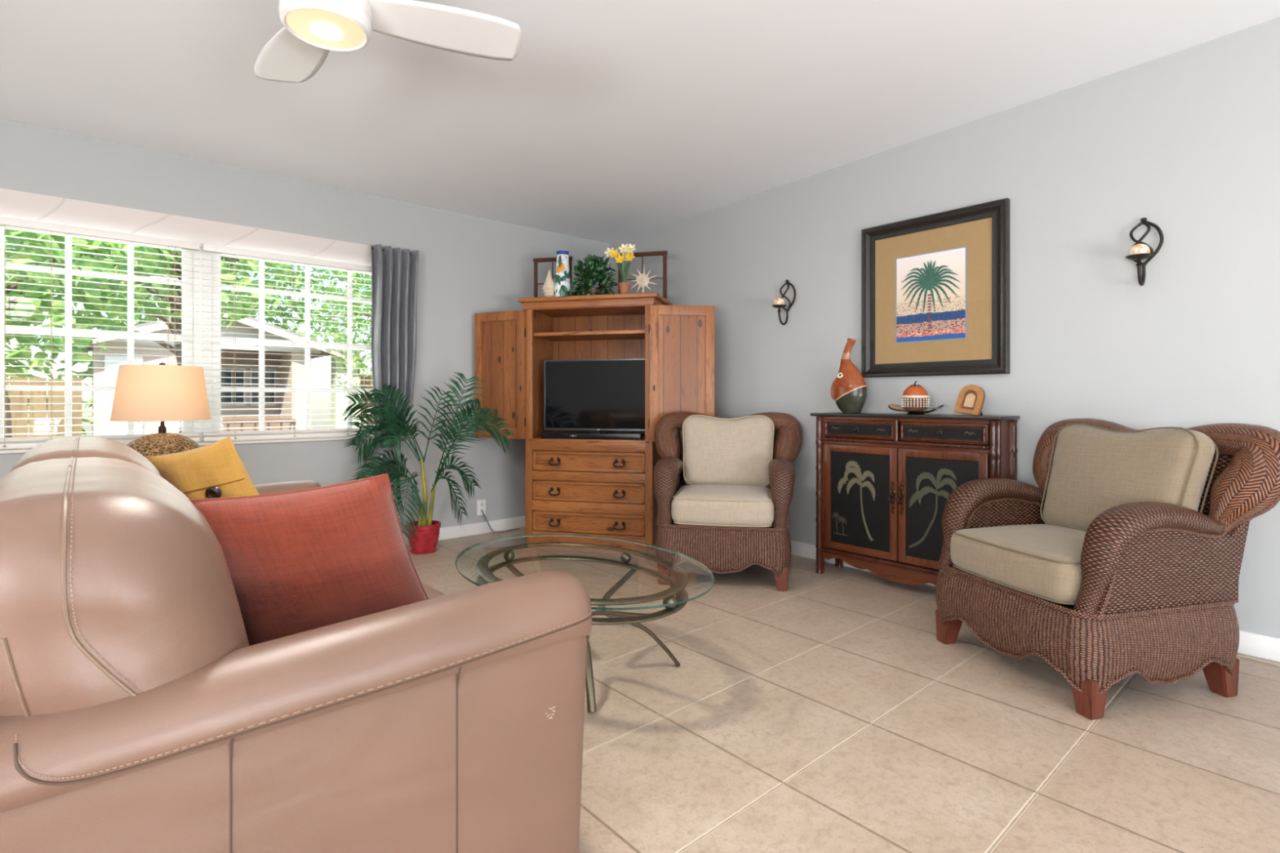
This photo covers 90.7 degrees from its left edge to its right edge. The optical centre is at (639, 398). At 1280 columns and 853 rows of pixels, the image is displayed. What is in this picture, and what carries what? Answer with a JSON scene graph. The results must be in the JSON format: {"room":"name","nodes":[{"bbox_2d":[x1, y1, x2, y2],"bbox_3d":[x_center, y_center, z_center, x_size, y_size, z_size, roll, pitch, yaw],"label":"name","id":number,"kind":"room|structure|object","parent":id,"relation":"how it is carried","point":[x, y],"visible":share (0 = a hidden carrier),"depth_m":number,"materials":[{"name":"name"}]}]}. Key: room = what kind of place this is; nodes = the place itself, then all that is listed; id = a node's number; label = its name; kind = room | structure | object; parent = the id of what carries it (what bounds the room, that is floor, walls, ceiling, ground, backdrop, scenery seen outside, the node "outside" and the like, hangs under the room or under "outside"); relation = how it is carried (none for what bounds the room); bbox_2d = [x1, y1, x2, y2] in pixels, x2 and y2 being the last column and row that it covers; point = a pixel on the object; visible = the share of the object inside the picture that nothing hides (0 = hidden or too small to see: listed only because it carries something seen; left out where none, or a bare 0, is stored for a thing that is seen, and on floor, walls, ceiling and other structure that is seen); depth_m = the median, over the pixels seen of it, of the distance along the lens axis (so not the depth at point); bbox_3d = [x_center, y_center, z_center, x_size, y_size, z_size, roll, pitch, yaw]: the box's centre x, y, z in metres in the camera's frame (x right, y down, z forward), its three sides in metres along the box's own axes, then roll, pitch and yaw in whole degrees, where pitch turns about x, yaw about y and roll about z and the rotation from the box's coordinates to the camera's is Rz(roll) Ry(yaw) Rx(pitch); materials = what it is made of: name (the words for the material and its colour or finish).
{"room":"living room","nodes":[
{"label":"living room","id":0,"kind":"room"},
{"bbox_2d":[0,119,608,533],"bbox_3d":[-2.661,-0.222,3.648,6.215,2.500,0.160,0,0,-41],"label":"wall","id":1,"kind":"structure","parent":0,"point":[468,265],"depth_m":4.36,"materials":[{"name":"paint"}]},
{"bbox_2d":[0,226,193,438],"bbox_3d":[-3.084,-0.374,3.417,1.095,1.255,0.060,0,0,-41],"label":"window","id":2,"kind":"structure","parent":1,"relation":"in","point":[187,340],"depth_m":3.42,"materials":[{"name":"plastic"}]},
{"bbox_2d":[0,216,199,448],"bbox_3d":[-3.125,-0.328,3.242,1.430,1.162,0.068,0,0,-41],"label":"window blind","id":3,"kind":"object","parent":2,"relation":"attached to","point":[14,442],"visible":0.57,"depth_m":3.38,"materials":[{"name":"white plastic"}]},
{"bbox_2d":[0,187,371,266],"bbox_3d":[-2.683,-0.972,3.624,2.650,0.130,0.147,0,0,-41],"label":"trim","id":4,"kind":"structure","parent":1,"relation":"attached to","point":[15,204],"depth_m":3.61,"materials":[{"name":"white paint"}]},
{"bbox_2d":[0,435,403,453],"bbox_3d":[-2.680,0.265,3.620,2.650,0.014,0.167,0,0,-41],"label":"trim","id":5,"kind":"structure","parent":1,"relation":"attached to","point":[327,438],"depth_m":3.89,"materials":[{"name":"stone"}]},
{"bbox_2d":[192,246,211,441],"bbox_3d":[-2.818,-0.351,3.663,3.000,1.360,0.090,0,0,-41],"label":"trim","id":6,"kind":"structure","parent":1,"relation":"attached to","point":[203,354],"depth_m":3.78,"materials":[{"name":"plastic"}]},
{"bbox_2d":[211,253,373,431],"bbox_3d":[-2.186,-0.374,4.205,1.115,1.255,0.060,0,0,-41],"label":"window","id":7,"kind":"structure","parent":1,"relation":"in","point":[219,340],"depth_m":4.01,"materials":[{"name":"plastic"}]},
{"bbox_2d":[202,244,374,441],"bbox_3d":[-2.139,-0.328,4.108,1.160,1.162,0.068,0,0,-41],"label":"window blind","id":8,"kind":"object","parent":7,"relation":"attached to","point":[236,252],"visible":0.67,"depth_m":3.98,"materials":[{"name":"white plastic"}]},
{"bbox_2d":[370,244,418,478],"bbox_3d":[-1.660,-0.239,4.312,0.337,1.575,0.159,0,0,-41],"label":"curtain","id":9,"kind":"object","parent":1,"relation":"hanging from","point":[394,271],"visible":0.7,"depth_m":4.29,"materials":[{"name":"grey fabric"}]},
{"bbox_2d":[402,515,525,545],"bbox_3d":[-2.547,0.985,3.632,6.065,0.088,0.014,0,0,-41],"label":"baseboard","id":10,"kind":"structure","parent":1,"relation":"attached to","point":[460,531],"depth_m":4.79,"materials":[{"name":"white wood"}]},
{"bbox_2d":[476,499,485,515],"bbox_3d":[-1.206,0.829,4.814,0.072,0.116,0.008,0,0,-41],"label":"wall outlet","id":11,"kind":"object","parent":1,"relation":"attached to","point":[481,504],"visible":1,"depth_m":4.81,"materials":[{"name":"white plastic"}]},
{"bbox_2d":[0,0,1279,244],"bbox_3d":[-0.012,-1.597,0.707,6.315,0.449,8.077,0,0,-41],"label":"ceiling","id":12,"kind":"structure","parent":0,"point":[611,121],"depth_m":2.90,"materials":[{"name":"paint"}]},
{"bbox_2d":[253,0,522,82],"bbox_3d":[-0.987,-1.267,1.985,1.055,0.351,0.964,0,0,-41],"label":"ceiling fan","id":13,"kind":"object","parent":12,"relation":"hanging from","point":[312,28],"visible":1,"depth_m":1.99,"materials":[{"name":"white plastic"}]},
{"bbox_2d":[286,8,364,48],"bbox_3d":[-0.940,-1.110,1.896,0.216,0.023,0.216,0,0,-41],"label":"diffuser","id":14,"kind":"object","parent":13,"relation":"attached to","point":[322,28],"depth_m":1.87,"materials":[{"name":"white glass"}]},
{"bbox_2d":[406,527,1279,852],"bbox_3d":[-0.012,1.089,0.707,6.315,0.120,8.077,0,0,-41],"label":"floor","id":15,"kind":"structure","parent":0,"point":[828,713],"depth_m":1.92,"materials":[{"name":"tile"}]},
{"bbox_2d":[0,436,592,852],"bbox_3d":[-1.210,0.576,1.746,1.158,0.905,2.158,0,0,-41],"label":"leather sofa","id":16,"kind":"object","parent":15,"relation":"on","point":[139,713],"visible":0.93,"depth_m":0.94,"materials":[{"name":"beige leather"}]},
{"bbox_2d":[8,436,161,476],"bbox_3d":[-1.651,0.359,1.938,0.390,0.465,0.978,0,0,-41],"label":"cushion","id":17,"kind":"object","parent":16,"relation":"on","point":[64,447],"depth_m":1.70,"materials":[{"name":"beige leather"}]},
{"bbox_2d":[0,457,248,716],"bbox_3d":[-1.006,0.359,1.204,0.390,0.465,0.972,0,0,-41],"label":"cushion","id":18,"kind":"object","parent":16,"relation":"on","point":[117,592],"depth_m":0.85,"materials":[{"name":"beige leather"}]},
{"bbox_2d":[145,436,259,499],"bbox_3d":[-1.577,0.352,2.349,0.470,0.423,0.160,0,0,-13],"label":"throw pillow","id":19,"kind":"object","parent":16,"relation":"on","point":[216,469],"visible":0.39,"depth_m":2.30,"materials":[{"name":"yellow fabric"}]},
{"bbox_2d":[189,473,428,645],"bbox_3d":[-0.692,0.364,1.368,0.518,0.392,0.157,0,0,-41],"label":"throw pillow","id":20,"kind":"object","parent":16,"relation":"on","point":[300,561],"visible":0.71,"depth_m":1.30,"materials":[{"name":"red fabric"}]},
{"bbox_2d":[421,582,445,599],"bbox_3d":[-0.765,0.644,1.577,0.712,0.188,0.840,0,0,-41],"label":"seat cushion","id":21,"kind":"object","parent":16,"relation":"on","point":[431,593],"depth_m":1.84,"materials":[{"name":"beige leather"}]},
{"bbox_2d":[341,371,515,554],"bbox_3d":[-1.370,0.425,4.151,1.124,1.207,0.463,0,0,-9],"label":"potted palm","id":22,"kind":"object","parent":15,"relation":"on","point":[423,535],"visible":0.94,"depth_m":4.15,"materials":[{"name":"green plant"}]},
{"bbox_2d":[405,520,440,554],"bbox_3d":[-1.456,0.933,4.257,0.226,0.190,0.226,0,0,-41],"label":"pot","id":23,"kind":"object","parent":22,"relation":"attached to","point":[424,536],"depth_m":4.18,"materials":[{"name":"red ceramic"}]},
{"bbox_2d":[481,510,519,533],"bbox_3d":[-1.060,0.936,4.857,0.299,0.179,0.072,0,0,-32],"label":"power cable","id":24,"kind":"object","parent":15,"relation":"on","point":[482,510],"visible":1,"depth_m":4.80,"materials":[{"name":"grey plastic"}]},
{"bbox_2d":[455,533,714,712],"bbox_3d":[-0.230,0.818,2.353,0.831,0.419,1.155,0,0,-41],"label":"coffee table","id":25,"kind":"object","parent":15,"relation":"on","point":[672,604],"visible":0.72,"depth_m":2.39,"materials":[{"name":"clear glass"}]},
{"bbox_2d":[474,292,714,549],"bbox_3d":[-0.324,0.156,4.656,1.780,1.745,0.562,0,0,14],"label":"armoire","id":26,"kind":"object","parent":15,"relation":"on","point":[598,487],"visible":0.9,"depth_m":4.46,"materials":[{"name":"brown wood"}]},
{"bbox_2d":[542,270,554,297],"bbox_3d":[-0.666,-0.834,4.651,0.114,0.235,0.092,0,0,14],"label":"conch shell","id":27,"kind":"object","parent":26,"relation":"on","point":[548,288],"visible":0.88,"depth_m":4.62,"materials":[{"name":"beige"}]},
{"bbox_2d":[553,249,571,296],"bbox_3d":[-0.567,-0.897,4.636,0.132,0.362,0.132,0,0,14],"label":"ceramic vase","id":28,"kind":"object","parent":26,"relation":"on","point":[562,280],"visible":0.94,"depth_m":4.59,"materials":[{"name":"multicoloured ceramic"}]},
{"bbox_2d":[533,329,644,341],"bbox_3d":[-0.309,-0.462,4.656,0.896,0.024,0.415,0,0,14],"label":"shelf","id":29,"kind":"object","parent":26,"relation":"attached to","point":[633,334],"depth_m":4.54,"materials":[{"name":"brown wood"}]},
{"bbox_2d":[540,432,642,439],"bbox_3d":[-0.348,0.266,4.460,0.740,0.042,0.064,0,0,14],"label":"bar","id":30,"kind":"object","parent":26,"relation":"on","point":[543,435],"visible":1,"depth_m":4.43,"materials":[{"name":"black plastic"}]},
{"bbox_2d":[566,253,618,295],"bbox_3d":[-0.339,-0.874,4.584,0.371,0.362,0.319,0,0,-18],"label":"leafy plant","id":31,"kind":"object","parent":26,"relation":"on","point":[593,265],"visible":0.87,"depth_m":4.54,"materials":[{"name":"green plant"}]},
{"bbox_2d":[544,358,644,433],"bbox_3d":[-0.321,0.003,4.553,0.772,0.567,0.180,0,0,14],"label":"television","id":32,"kind":"object","parent":26,"relation":"in","point":[596,396],"visible":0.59,"depth_m":4.53,"materials":[{"name":"black plastic"}]},
{"bbox_2d":[533,250,667,298],"bbox_3d":[-0.305,-0.890,4.673,1.032,0.347,0.035,0,0,14],"label":"decorative frame","id":33,"kind":"object","parent":26,"relation":"on","point":[664,253],"visible":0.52,"depth_m":4.62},
{"bbox_2d":[604,243,635,293],"bbox_3d":[-0.137,-0.903,4.473,0.235,0.374,0.109,0,0,14],"label":"flower pot","id":34,"kind":"object","parent":26,"relation":"on","point":[624,286],"visible":1,"depth_m":4.45,"materials":[{"name":"ceramic"}]},
{"bbox_2d":[629,265,656,293],"bbox_3d":[0.021,-0.836,4.533,0.200,0.238,0.047,0,0,14],"label":"shell","id":35,"kind":"object","parent":26,"relation":"on","point":[642,280],"visible":1,"depth_m":4.53,"materials":[{"name":"beige"}]},
{"bbox_2d":[653,411,802,591],"bbox_3d":[0.511,0.558,3.810,0.954,0.940,0.835,0,0,10],"label":"wicker armchair","id":36,"kind":"object","parent":15,"relation":"on","point":[724,487],"visible":1,"depth_m":3.52,"materials":[{"name":"brown wicker"}]},
{"bbox_2d":[671,484,773,527],"bbox_3d":[0.486,0.606,3.672,0.558,0.182,0.553,0,0,10],"label":"seat cushion","id":37,"kind":"object","parent":36,"relation":"on","point":[693,505],"depth_m":3.43,"materials":[{"name":"beige fabric"}]},
{"bbox_2d":[683,416,774,488],"bbox_3d":[0.549,0.335,3.964,0.577,0.446,0.236,0,0,10],"label":"cushion","id":38,"kind":"object","parent":36,"relation":"on","point":[740,451],"depth_m":3.89,"materials":[{"name":"beige fabric"}]},
{"bbox_2d":[810,412,1019,585],"bbox_3d":[1.450,0.557,3.448,0.270,0.943,1.037,0,0,-41],"label":"base cabinet","id":39,"kind":"object","parent":15,"relation":"on","point":[885,482],"visible":0.86,"depth_m":3.38,"materials":[{"name":"black paint"}]},
{"bbox_2d":[831,337,866,413],"bbox_3d":[1.223,-0.135,3.715,0.125,0.443,0.228,0,0,-41],"label":"vase","id":40,"kind":"object","parent":39,"relation":"on","point":[849,388],"visible":1,"depth_m":3.67,"materials":[{"name":"ceramic"}]},
{"bbox_2d":[888,404,943,414],"bbox_3d":[1.486,0.058,3.415,0.138,0.055,0.298,0,0,-41],"label":"dish","id":41,"kind":"object","parent":39,"relation":"on","point":[895,407],"visible":0.99,"depth_m":3.39,"materials":[{"name":"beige ceramic"}]},
{"bbox_2d":[901,381,929,410],"bbox_3d":[1.486,-0.013,3.415,0.144,0.164,0.144,0,0,-41],"label":"lidded jar","id":42,"kind":"object","parent":41,"relation":"in","point":[915,397],"visible":0.99,"depth_m":3.37,"materials":[{"name":"orange ceramic"}]},
{"bbox_2d":[954,384,985,415],"bbox_3d":[1.678,0.009,3.199,0.090,0.158,0.142,0,0,-27],"label":"arched frame","id":43,"kind":"object","parent":39,"relation":"on","point":[971,398],"visible":0.99,"depth_m":3.18,"materials":[{"name":"brown wood"}]},
{"bbox_2d":[963,393,975,407],"bbox_3d":[1.662,0.010,3.189,0.020,0.071,0.057,0,0,-27],"label":"picture","id":44,"kind":"object","parent":43,"relation":"attached to","point":[969,399],"depth_m":3.19},
{"bbox_2d":[935,418,1279,719],"bbox_3d":[1.722,0.558,2.454,0.835,0.940,0.954,0,0,-15],"label":"wicker armchair","id":45,"kind":"object","parent":15,"relation":"on","point":[1124,559],"visible":1,"depth_m":2.17,"materials":[{"name":"brown wicker"}]},
{"bbox_2d":[950,524,1086,603],"bbox_3d":[1.587,0.606,2.419,0.553,0.182,0.558,0,0,-15],"label":"seat cushion","id":46,"kind":"object","parent":45,"relation":"on","point":[1034,563],"depth_m":2.31,"materials":[{"name":"beige fabric"}]},
{"bbox_2d":[1042,425,1215,531],"bbox_3d":[1.878,0.335,2.485,0.236,0.446,0.577,0,0,-15],"label":"cushion","id":47,"kind":"object","parent":45,"relation":"on","point":[1095,469],"depth_m":2.41,"materials":[{"name":"beige fabric"}]},
{"bbox_2d":[1236,653,1279,666],"bbox_3d":[2.490,1.022,2.354,0.043,0.008,0.852,0,0,-38],"label":"cable","id":48,"kind":"object","parent":15,"relation":"on","point":[1237,655],"visible":0.41,"depth_m":2.47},
{"bbox_3d":[-2.293,0.730,3.043,0.510,0.599,0.510,0,0,-41],"label":"side table","id":49,"kind":"object","parent":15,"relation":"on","visible":0},
{"bbox_2d":[110,362,210,457],"bbox_3d":[-2.326,0.128,3.081,0.392,0.606,0.392,0,0,-41],"label":"table lamp","id":50,"kind":"object","parent":49,"relation":"on","point":[162,393],"visible":0.69,"depth_m":2.95,"materials":[{"name":"fabric"}]},
{"bbox_2d":[608,17,1279,638],"bbox_3d":[2.323,-0.346,2.757,0.100,2.750,8.077,0,0,-41],"label":"wall","id":51,"kind":"structure","parent":0,"point":[1186,142],"depth_m":2.97,"materials":[{"name":"paint"}]},
{"bbox_2d":[771,280,795,324],"bbox_3d":[0.936,-0.635,4.144,0.152,0.306,0.120,0,0,-41],"label":"candle sconce","id":52,"kind":"object","parent":51,"relation":"attached to","point":[779,307],"visible":0.98,"depth_m":4.16,"materials":[{"name":"black metal"}]},
{"bbox_2d":[773,296,784,304],"bbox_3d":[0.908,-0.632,4.132,0.074,0.070,0.074,0,0,-41],"label":"candle","id":53,"kind":"object","parent":52,"relation":"on","point":[779,300],"visible":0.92,"depth_m":4.10,"materials":[{"name":"wax"}]},
{"bbox_2d":[861,198,1009,377],"bbox_3d":[1.593,-0.566,3.482,0.042,0.882,0.794,0,0,-41],"label":"framed picture","id":54,"kind":"object","parent":51,"relation":"attached to","point":[935,287],"visible":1,"depth_m":3.44,"materials":[{"name":"wood"}]},
{"bbox_2d":[895,246,966,343],"bbox_3d":[1.596,-0.559,3.485,0.003,0.488,0.388,0,0,-41],"label":"print","id":55,"kind":"object","parent":54,"relation":"attached to","point":[931,284],"depth_m":3.47},
{"bbox_2d":[791,540,1279,662],"bbox_3d":[2.305,0.983,2.692,0.014,0.092,7.803,0,0,-41],"label":"baseboard","id":56,"kind":"structure","parent":51,"relation":"attached to","point":[1264,646],"depth_m":2.53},
{"bbox_2d":[1125,217,1163,286],"bbox_3d":[2.174,-0.642,2.734,0.152,0.306,0.120,0,0,-41],"label":"candle sconce","id":57,"kind":"object","parent":51,"relation":"attached to","point":[1136,258],"visible":0.98,"depth_m":2.74,"materials":[{"name":"black metal"}]},
{"bbox_2d":[1128,241,1150,255],"bbox_3d":[2.147,-0.639,2.721,0.074,0.070,0.074,0,0,-41],"label":"candle","id":58,"kind":"object","parent":57,"relation":"on","point":[1139,248],"visible":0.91,"depth_m":2.70,"materials":[{"name":"wax"}]},
{"label":"outside","id":59,"kind":"structure","parent":0,"visible":0},
{"bbox_2d":[27,427,330,437],"bbox_3d":[-10.135,1.204,11.540,28.000,0.150,21.283,0,0,-41],"label":"ground","id":60,"kind":"structure","parent":59,"point":[326,428],"depth_m":21.38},
{"bbox_2d":[4,376,82,438],"bbox_3d":[-7.432,0.445,6.023,3.180,1.368,0.060,0,0,-41],"label":"fence","id":61,"kind":"object","parent":60,"relation":"on","point":[12,399],"visible":0.27,"depth_m":6.84,"materials":[{"name":"brown wood"}]},
{"bbox_2d":[4,226,170,435],"bbox_3d":[-10.550,-1.799,8.726,6.867,6.083,2.605,0,0,-41],"label":"leafy tree","id":62,"kind":"object","parent":60,"relation":"on","point":[25,346],"visible":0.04,"depth_m":9.99,"materials":[{"name":"green plant"}]},
{"bbox_2d":[4,226,175,438],"bbox_3d":[-5.040,-0.687,4.896,2.359,3.642,1.555,0,0,-41],"label":"leafy tree","id":63,"kind":"object","parent":60,"relation":"on","point":[82,341],"visible":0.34,"depth_m":5.05,"materials":[{"name":"green plant"}]},
{"bbox_2d":[60,237,290,433],"bbox_3d":[-4.637,-0.824,6.432,1.981,3.914,1.271,0,0,-41],"label":"leafy tree","id":64,"kind":"object","parent":60,"relation":"on","point":[179,260],"visible":0.1,"depth_m":6.40,"materials":[{"name":"green plant"}]},
{"bbox_2d":[27,240,371,343],"bbox_3d":[-8.354,-2.314,12.940,6.454,6.891,2.632,0,0,-41],"label":"leafy tree","id":65,"kind":"object","parent":60,"relation":"on","point":[270,313],"visible":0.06,"depth_m":13.42,"materials":[{"name":"green plant"}]},
{"bbox_2d":[72,307,345,435],"bbox_3d":[-7.622,-0.151,11.180,3.540,2.560,3.440,0,0,-41],"label":"gabled house","id":66,"kind":"structure","parent":60,"relation":"on","point":[284,353],"depth_m":10.64,"materials":[{"name":"beige paint"}]},
{"bbox_2d":[312,268,373,383],"bbox_3d":[-4.350,-0.974,11.629,3.044,4.214,1.909,0,0,-41],"label":"leafy tree","id":67,"kind":"object","parent":60,"relation":"on","point":[343,273],"visible":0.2,"depth_m":10.96,"materials":[{"name":"green plant"}]},
{"bbox_2d":[330,349,360,428],"bbox_3d":[-5.317,0.079,11.434,0.420,2.100,0.300,0,0,-41],"label":"fence","id":68,"kind":"object","parent":60,"relation":"on","point":[340,375],"visible":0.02,"depth_m":11.28,"materials":[{"name":"beige paint"}]},
{"bbox_2d":[360,373,374,426],"bbox_3d":[-4.380,0.321,12.963,3.325,1.615,0.060,0,0,-41],"label":"fence","id":69,"kind":"object","parent":60,"relation":"on","point":[363,377],"visible":0.02,"depth_m":12.15,"materials":[{"name":"wood"}]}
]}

